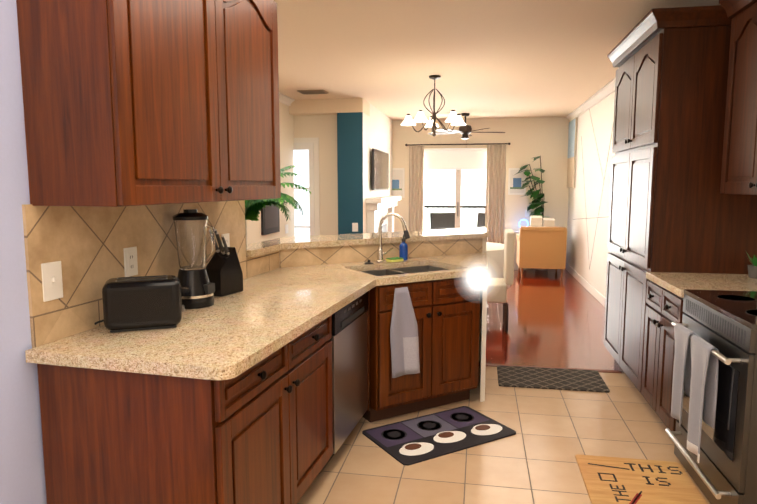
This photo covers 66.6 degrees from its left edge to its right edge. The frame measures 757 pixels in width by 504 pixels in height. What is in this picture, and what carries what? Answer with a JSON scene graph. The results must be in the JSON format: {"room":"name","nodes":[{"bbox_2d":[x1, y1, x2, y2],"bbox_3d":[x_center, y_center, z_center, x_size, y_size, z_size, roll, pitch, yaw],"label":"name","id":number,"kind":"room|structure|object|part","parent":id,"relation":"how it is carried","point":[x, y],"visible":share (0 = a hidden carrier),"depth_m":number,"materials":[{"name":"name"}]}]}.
{"room":"kitchen and living room","nodes":[
{"label":"kitchen and living room","id":0,"kind":"room"},
{"bbox_2d":[0,0,46,503],"bbox_3d":[-1.586,0.079,0.505,0.123,2.620,5.900,2,7,15],"label":"wall","id":1,"kind":"structure","parent":0,"point":[22,475],"depth_m":1.86,"materials":[{"name":"white paint"}]},
{"bbox_2d":[22,200,246,347],"bbox_3d":[-1.024,0.000,2.637,0.135,0.480,1.500,2,7,15],"label":"backsplash","id":2,"kind":"structure","parent":1,"relation":"attached to","point":[85,245],"depth_m":2.17,"materials":[{"name":"tile"}]},
{"bbox_2d":[41,261,62,301],"bbox_3d":[-1.118,0.100,1.984,0.016,0.130,0.082,2,7,15],"label":"light switch","id":3,"kind":"object","parent":2,"relation":"attached to","point":[52,284],"visible":1,"depth_m":1.98,"materials":[{"name":"white plastic"}]},
{"bbox_2d":[123,247,137,276],"bbox_3d":[-1.019,0.040,2.375,0.007,0.118,0.075,2,7,15],"label":"electrical outlet plate","id":4,"kind":"object","parent":2,"relation":"attached to","point":[130,262],"visible":0.94,"depth_m":2.37,"materials":[{"name":"white plastic"}]},
{"bbox_2d":[221,233,229,246],"bbox_3d":[-0.824,-0.040,3.116,0.007,0.118,0.075,2,7,15],"label":"electrical outlet plate","id":5,"kind":"object","parent":2,"relation":"attached to","point":[227,238],"visible":0.44,"depth_m":3.12,"materials":[{"name":"white plastic"}]},
{"bbox_2d":[16,0,280,206],"bbox_3d":[-0.793,-0.754,2.365,0.429,1.090,1.340,2,7,15],"label":"upper cabinet","id":6,"kind":"object","parent":1,"relation":"attached to","point":[139,102],"visible":1,"depth_m":1.93,"materials":[{"name":"brown wood"}]},
{"bbox_2d":[247,102,294,243],"bbox_3d":[-1.858,-0.420,4.847,0.120,2.620,7.000,1,7,10],"label":"wall","id":7,"kind":"structure","parent":0,"point":[286,125],"depth_m":7.80,"materials":[{"name":"beige paint"}]},
{"bbox_2d":[261,200,279,234],"bbox_3d":[-1.357,-0.882,7.213,0.032,1.300,0.579,1,7,10],"label":"framed picture","id":8,"kind":"object","parent":7,"relation":"attached to","point":[270,220],"visible":0.24,"depth_m":7.21,"materials":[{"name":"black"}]},
{"bbox_2d":[279,92,294,105],"bbox_3d":[-1.758,-1.677,4.685,0.085,0.085,7.000,1,7,10],"label":"crown molding","id":9,"kind":"structure","parent":7,"relation":"attached to","point":[284,99],"depth_m":7.63,"materials":[{"name":"white wood"}]},
{"bbox_2d":[294,115,337,234],"bbox_3d":[-1.332,-0.821,8.347,1.660,2.620,0.120,1,7,10],"label":"wall","id":10,"kind":"structure","parent":0,"point":[323,128],"depth_m":8.13,"materials":[{"name":"beige paint"}]},
{"bbox_2d":[294,137,319,235],"bbox_3d":[-1.365,-0.564,8.300,1.060,2.120,0.039,1,7,10],"label":"entry door","id":11,"kind":"structure","parent":10,"relation":"in","point":[306,165],"depth_m":8.18,"materials":[{"name":"white"}]},
{"bbox_2d":[289,98,369,116],"bbox_3d":[-1.161,-2.022,8.164,2.012,0.189,0.508,1,7,10],"label":"soffit","id":12,"kind":"structure","parent":0,"point":[298,107],"depth_m":7.84,"materials":[{"name":"paint"}]},
{"bbox_2d":[337,112,362,233],"bbox_3d":[-0.388,-0.772,7.916,0.354,2.620,0.005,1,7,10],"label":"wall","id":13,"kind":"structure","parent":0,"point":[350,161],"depth_m":7.88,"materials":[{"name":"paint"}]},
{"bbox_2d":[352,223,357,231],"bbox_3d":[-0.323,-0.341,7.944,0.080,0.120,0.014,1,7,10],"label":"switch plate","id":14,"kind":"object","parent":13,"relation":"attached to","point":[354,227],"visible":1,"depth_m":7.95,"materials":[{"name":"white plastic"}]},
{"bbox_2d":[246,238,487,401],"bbox_3d":[0.046,0.459,4.163,1.466,1.030,1.869,2,7,15],"label":"wall","id":15,"kind":"structure","parent":0,"point":[263,263],"depth_m":4.01,"materials":[{"name":"beige tile"}]},
{"bbox_2d":[246,227,488,256],"bbox_3d":[0.058,-0.098,4.308,1.432,0.040,2.273,2,7,15],"label":"bar","id":16,"kind":"object","parent":15,"relation":"on","point":[272,245],"visible":0.85,"depth_m":4.19,"materials":[{"name":"beige stone"}]},
{"bbox_2d":[245,165,310,248],"bbox_3d":[-0.674,-0.287,3.504,0.559,0.515,0.462,2,7,15],"label":"potted plant","id":17,"kind":"object","parent":16,"relation":"on","point":[253,208],"visible":0.4,"depth_m":3.42,"materials":[{"name":"green plant"}]},
{"bbox_2d":[456,261,501,297],"bbox_3d":[0.609,0.164,3.523,0.300,0.300,0.001,0,0,-1],"label":"light","id":18,"kind":"object","parent":15,"relation":"attached to","point":[478,279],"visible":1,"depth_m":3.52,"materials":[{"name":"white"}]},
{"bbox_2d":[363,104,391,232],"bbox_3d":[-0.142,-0.931,9.309,0.350,2.620,2.840,1,7,10],"label":"wall","id":19,"kind":"structure","parent":0,"point":[377,129],"depth_m":8.57,"materials":[{"name":"white paint"}]},
{"bbox_2d":[372,148,388,189],"bbox_3d":[0.024,-1.270,8.998,0.065,0.597,1.377,1,7,10],"label":"wall-mounted tv","id":20,"kind":"object","parent":19,"relation":"attached to","point":[380,170],"visible":1,"depth_m":8.83,"materials":[{"name":"black"}]},
{"bbox_2d":[365,196,400,232],"bbox_3d":[0.187,-0.225,9.089,0.400,1.272,2.037,1,7,10],"label":"fireplace mantel","id":21,"kind":"object","parent":19,"relation":"attached to","point":[378,209],"visible":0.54,"depth_m":8.56,"materials":[{"name":"white"}]},
{"bbox_2d":[392,117,569,246],"bbox_3d":[1.781,-1.049,10.336,3.100,2.620,0.140,1,7,10],"label":"wall","id":22,"kind":"structure","parent":0,"point":[544,138],"depth_m":10.08,"materials":[{"name":"beige paint"}]},
{"bbox_2d":[392,168,404,197],"bbox_3d":[0.309,-1.254,10.485,0.331,0.536,0.027,1,7,10],"label":"picture","id":23,"kind":"object","parent":22,"relation":"attached to","point":[398,181],"visible":0.62,"depth_m":10.46,"materials":[{"name":"white"}]},
{"bbox_2d":[424,170,485,229],"bbox_3d":[1.435,-0.772,10.421,1.560,2.050,0.085,1,7,10],"label":"door","id":24,"kind":"structure","parent":22,"relation":"in","point":[454,199],"depth_m":10.41,"materials":[{"name":"white glass"}]},
{"bbox_2d":[424,148,486,169],"bbox_3d":[1.415,-1.646,10.209,1.520,0.375,0.050,1,7,10],"label":"roller shade","id":25,"kind":"object","parent":22,"relation":"attached to","point":[456,159],"visible":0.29,"depth_m":10.23,"materials":[{"name":"white fabric"}]},
{"bbox_2d":[405,142,510,145],"bbox_3d":[1.388,-1.896,10.174,1.837,0.044,0.119,1,7,10],"label":"curtain rod","id":26,"kind":"object","parent":22,"relation":"attached to","point":[509,143],"visible":1,"depth_m":10.10,"materials":[{"name":"brown metal"}]},
{"bbox_2d":[409,146,423,230],"bbox_3d":[0.680,-0.828,10.382,0.274,2.130,0.048,1,7,10],"label":"curtain","id":27,"kind":"object","parent":26,"relation":"hanging from","point":[416,188],"visible":0.65,"depth_m":10.34,"materials":[{"name":"fabric"}]},
{"bbox_2d":[485,145,505,243],"bbox_3d":[2.053,-0.800,10.143,0.333,2.130,0.048,1,7,10],"label":"curtain","id":28,"kind":"object","parent":26,"relation":"hanging from","point":[495,189],"visible":0.75,"depth_m":10.11,"materials":[{"name":"fabric"}]},
{"bbox_2d":[508,168,525,194],"bbox_3d":[2.432,-1.236,10.112,0.303,0.464,0.027,1,7,10],"label":"picture","id":29,"kind":"object","parent":22,"relation":"attached to","point":[515,182],"visible":0.83,"depth_m":10.10,"materials":[{"name":"white paper"}]},
{"bbox_2d":[273,0,720,119],"bbox_3d":[-0.178,-1.692,3.914,5.420,0.120,13.240,1,7,10],"label":"ceiling","id":30,"kind":"structure","parent":0,"point":[510,58],"depth_m":5.07,"materials":[{"name":"paint"}]},
{"bbox_2d":[297,90,328,93],"bbox_3d":[-0.821,-2.002,7.223,0.340,0.015,0.240,1,7,10],"label":"ceiling vent","id":31,"kind":"object","parent":30,"relation":"in","point":[312,91],"visible":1,"depth_m":7.20,"materials":[{"name":"brown"}]},
{"bbox_2d":[401,75,465,135],"bbox_3d":[0.592,-1.576,6.252,0.712,0.638,0.714,1,7,10],"label":"dining chandelier","id":32,"kind":"object","parent":30,"relation":"hanging from","point":[455,119],"visible":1,"depth_m":6.24,"materials":[{"name":"white glass"}]},
{"bbox_2d":[428,113,504,139],"bbox_3d":[1.437,-1.956,9.478,1.278,0.618,1.240,1,7,10],"label":"room ceiling fan","id":33,"kind":"object","parent":30,"relation":"hanging from","point":[465,131],"visible":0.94,"depth_m":9.38,"materials":[{"name":"brown metal"}]},
{"bbox_2d":[297,366,709,503],"bbox_3d":[-0.695,1.332,1.292,5.420,0.050,7.250,1,7,10],"label":"floor","id":34,"kind":"structure","parent":0,"point":[532,460],"depth_m":3.13,"materials":[{"name":"beige tile"}]},
{"bbox_2d":[37,315,332,503],"bbox_3d":[-0.669,0.743,2.402,0.705,0.868,1.065,2,7,15],"label":"base cabinet","id":35,"kind":"object","parent":34,"relation":"on","point":[261,432],"visible":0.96,"depth_m":1.91,"materials":[{"name":"brown wood"}]},
{"bbox_2d":[319,292,367,473],"bbox_3d":[-0.442,0.651,3.207,0.642,0.866,0.605,2,7,15],"label":"dishwasher","id":36,"kind":"object","parent":34,"relation":"on","point":[348,339],"visible":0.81,"depth_m":3.06,"materials":[{"name":"silver metal"}]},
{"bbox_2d":[362,266,479,421],"bbox_3d":[0.118,0.575,3.860,0.900,0.868,0.720,-4,8,-30],"label":"base cabinet","id":37,"kind":"object","parent":34,"relation":"on","point":[447,312],"depth_m":3.61,"materials":[{"name":"brown wood"}]},
{"bbox_2d":[25,252,487,379],"bbox_3d":[-0.103,0.285,3.290,1.332,0.246,3.239,2,7,15],"label":"countertop","id":38,"kind":"structure","parent":37,"relation":"on","point":[260,317],"depth_m":2.24,"materials":[{"name":"beige stone"}]},
{"bbox_2d":[102,275,181,329],"bbox_3d":[-0.894,0.189,2.193,0.270,0.179,0.160,-2,7,-20],"label":"toaster","id":39,"kind":"object","parent":38,"relation":"on","point":[140,304],"visible":1,"depth_m":2.12,"materials":[{"name":"black"}]},
{"bbox_2d":[172,209,215,308],"bbox_3d":[-0.818,0.026,2.570,0.209,0.430,0.180,2,7,15],"label":"blender","id":40,"kind":"object","parent":38,"relation":"on","point":[191,226],"visible":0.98,"depth_m":2.52,"materials":[{"name":"black"}]},
{"bbox_2d":[205,229,242,296],"bbox_3d":[-0.769,0.045,2.867,0.100,0.325,0.170,3,7,24],"label":"knife block","id":41,"kind":"object","parent":38,"relation":"on","point":[224,271],"visible":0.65,"depth_m":2.83,"materials":[{"name":"black wood"}]},
{"bbox_2d":[376,212,409,261],"bbox_3d":[0.104,-0.104,4.055,0.240,0.350,0.057,0,7,4],"label":"kitchen faucet","id":42,"kind":"object","parent":38,"relation":"on","point":[381,253],"visible":1,"depth_m":4.04,"materials":[{"name":"silver metal"}]},
{"bbox_2d":[386,257,402,261],"bbox_3d":[0.116,0.054,4.099,0.110,0.025,0.066,-5,8,-38],"label":"sponge","id":43,"kind":"object","parent":38,"relation":"on","point":[395,259],"visible":0.94,"depth_m":4.07,"materials":[{"name":"yellow"}]},
{"bbox_2d":[399,234,407,259],"bbox_3d":[0.183,-0.035,4.173,0.062,0.185,0.066,-4,8,-30],"label":"soap bottle","id":44,"kind":"object","parent":38,"relation":"on","point":[403,250],"visible":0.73,"depth_m":4.15,"materials":[{"name":"blue plastic"}]},
{"bbox_3d":[-0.106,0.573,3.440,0.110,0.768,0.018,2,7,14],"label":"corner filler cabinet","id":45,"kind":"part","parent":37,"relation":"part of","materials":[{"name":"brown wood"}]},
{"bbox_2d":[390,287,419,377],"bbox_3d":[0.156,0.479,3.466,0.210,0.540,0.028,-4,8,-30],"label":"towel","id":46,"kind":"object","parent":37,"relation":"hanging from","point":[404,342],"visible":0.96,"depth_m":3.46,"materials":[{"name":"white fabric"}]},
{"bbox_2d":[362,406,515,465],"bbox_3d":[0.357,1.059,3.392,0.790,0.011,0.485,-4,8,-30],"label":"mat","id":47,"kind":"object","parent":34,"relation":"on","point":[412,441],"visible":1,"depth_m":3.35,"materials":[{"name":"black fabric"}]},
{"bbox_2d":[497,365,609,392],"bbox_3d":[1.291,0.950,4.346,0.770,0.011,0.470,1,7,10],"label":"mat","id":48,"kind":"object","parent":34,"relation":"on","point":[553,378],"visible":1,"depth_m":4.30,"materials":[{"name":"grey fabric"}]},
{"bbox_2d":[575,454,707,503],"bbox_3d":[1.247,1.141,2.685,0.520,0.010,0.770,1,7,10],"label":"area rug","id":49,"kind":"object","parent":34,"relation":"on","point":[612,480],"visible":1,"depth_m":2.82,"materials":[{"name":"beige fabric"}]},
{"bbox_2d":[603,5,756,410],"bbox_3d":[2.063,-0.259,4.061,0.714,2.480,1.220,1,7,10],"label":"pantry cabinet","id":50,"kind":"object","parent":34,"relation":"on","point":[673,208],"visible":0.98,"depth_m":3.54,"materials":[{"name":"brown wood"}]},
{"bbox_2d":[641,272,756,435],"bbox_3d":[1.931,0.619,3.300,0.675,0.910,0.648,1,7,10],"label":"base cabinet","id":51,"kind":"object","parent":34,"relation":"on","point":[664,300],"visible":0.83,"depth_m":3.31,"materials":[{"name":"brown wood"}]},
{"bbox_2d":[747,253,756,277],"bbox_3d":[2.216,0.072,3.366,0.120,0.158,0.090,1,7,10],"label":"potted plant","id":52,"kind":"object","parent":51,"relation":"on","point":[752,270],"visible":1,"depth_m":3.36,"materials":[{"name":"green plant"}]},
{"bbox_2d":[665,289,756,503],"bbox_3d":[1.791,0.634,2.597,0.705,1.000,0.768,1,7,10],"label":"range","id":53,"kind":"object","parent":34,"relation":"on","point":[724,469],"visible":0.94,"depth_m":2.44,"materials":[{"name":"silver metal"}]},
{"bbox_2d":[671,323,695,426],"bbox_3d":[1.480,0.594,2.811,0.057,0.460,0.200,1,7,10],"label":"towel","id":54,"kind":"object","parent":53,"relation":"hanging from","point":[682,371],"visible":0.96,"depth_m":2.80,"materials":[{"name":"white fabric"}]},
{"bbox_2d":[687,335,718,462],"bbox_3d":[1.438,0.651,2.579,0.057,0.520,0.220,1,7,10],"label":"towel","id":55,"kind":"object","parent":53,"relation":"hanging from","point":[704,382],"visible":1,"depth_m":2.55,"materials":[{"name":"white fabric"}]},
{"bbox_2d":[479,268,623,372],"bbox_3d":[0.448,0.589,7.770,5.420,0.050,5.990,1,7,10],"label":"floor","id":56,"kind":"structure","parent":0,"point":[555,319],"depth_m":5.97,"materials":[{"name":"brown wood"}]},
{"bbox_2d":[486,242,509,311],"bbox_3d":[1.039,0.298,6.731,1.045,0.765,1.032,1,7,10],"label":"dining chair","id":57,"kind":"object","parent":56,"relation":"on","point":[495,253],"visible":0.08,"depth_m":6.30,"materials":[{"name":"fabric"}]},
{"bbox_2d":[487,229,514,332],"bbox_3d":[1.111,0.277,5.885,0.500,1.000,0.460,1,7,10],"label":"dining chair","id":58,"kind":"object","parent":56,"relation":"on","point":[497,291],"visible":0.62,"depth_m":5.65,"materials":[{"name":"fabric"}]},
{"bbox_2d":[513,230,525,269],"bbox_3d":[2.404,-0.034,10.066,0.340,0.665,0.300,1,7,10],"label":"side table","id":59,"kind":"object","parent":56,"relation":"on","point":[515,252],"visible":0.17,"depth_m":9.93,"materials":[{"name":"grey wood"}]},
{"bbox_2d":[516,156,547,269],"bbox_3d":[2.609,-0.649,9.783,0.664,1.951,0.666,1,7,10],"label":"fig tree","id":60,"kind":"object","parent":56,"relation":"on","point":[539,210],"visible":0.71,"depth_m":9.80,"materials":[{"name":"green plant"}]},
{"bbox_2d":[516,216,566,277],"bbox_3d":[2.656,-0.117,9.453,0.736,0.969,0.762,1,7,10],"label":"armchair","id":61,"kind":"object","parent":56,"relation":"on","point":[540,245],"visible":1,"depth_m":9.10,"materials":[{"name":"brown"}]},
{"bbox_2d":[478,363,621,372],"bbox_3d":[1.301,0.924,4.602,1.200,0.006,0.050,1,7,10],"label":"threshold","id":62,"kind":"object","parent":56,"relation":"on","point":[607,371],"depth_m":4.58,"materials":[{"name":"brown wood"}]},
{"bbox_2d":[566,91,614,297],"bbox_3d":[2.990,-0.707,7.351,0.320,2.620,5.640,1,7,10],"label":"wall","id":63,"kind":"structure","parent":0,"point":[579,244],"depth_m":7.86,"materials":[{"name":"white paint"}]},
{"bbox_2d":[567,118,577,187],"bbox_3d":[3.380,-1.734,10.525,0.037,1.115,2.615,1,7,10],"label":"picture","id":64,"kind":"object","parent":63,"relation":"attached to","point":[572,151],"visible":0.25,"depth_m":9.45,"materials":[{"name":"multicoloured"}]},
{"bbox_2d":[566,263,604,306],"bbox_3d":[2.815,0.544,7.456,0.018,0.110,5.503,1,7,10],"label":"baseboard","id":65,"kind":"structure","parent":63,"relation":"attached to","point":[591,289],"depth_m":8.03,"materials":[{"name":"white wood"}]},
{"bbox_2d":[566,77,615,120],"bbox_3d":[2.778,-1.962,7.173,0.085,0.085,5.500,1,7,10],"label":"crown molding","id":66,"kind":"structure","parent":63,"relation":"attached to","point":[606,90],"depth_m":7.61,"materials":[{"name":"white wood"}]},
{"bbox_2d":[573,109,613,269],"bbox_3d":[2.819,-0.742,7.304,0.003,2.505,4.304,1,7,10],"label":"trim","id":67,"kind":"structure","parent":63,"relation":"attached to","point":[602,189],"depth_m":7.71,"materials":[{"name":"beige paint"}]},
{"bbox_3d":[1.935,0.038,0.858,0.140,2.620,7.600,1,7,10],"label":"wall","id":68,"kind":"structure","parent":0,"visible":0},
{"bbox_2d":[720,0,756,194],"bbox_3d":[2.025,-0.760,2.726,0.350,0.980,0.934,1,7,10],"label":"upper cabinet","id":69,"kind":"object","parent":68,"relation":"attached to","point":[739,167],"depth_m":3.02,"materials":[{"name":"brown wood"}]}
]}

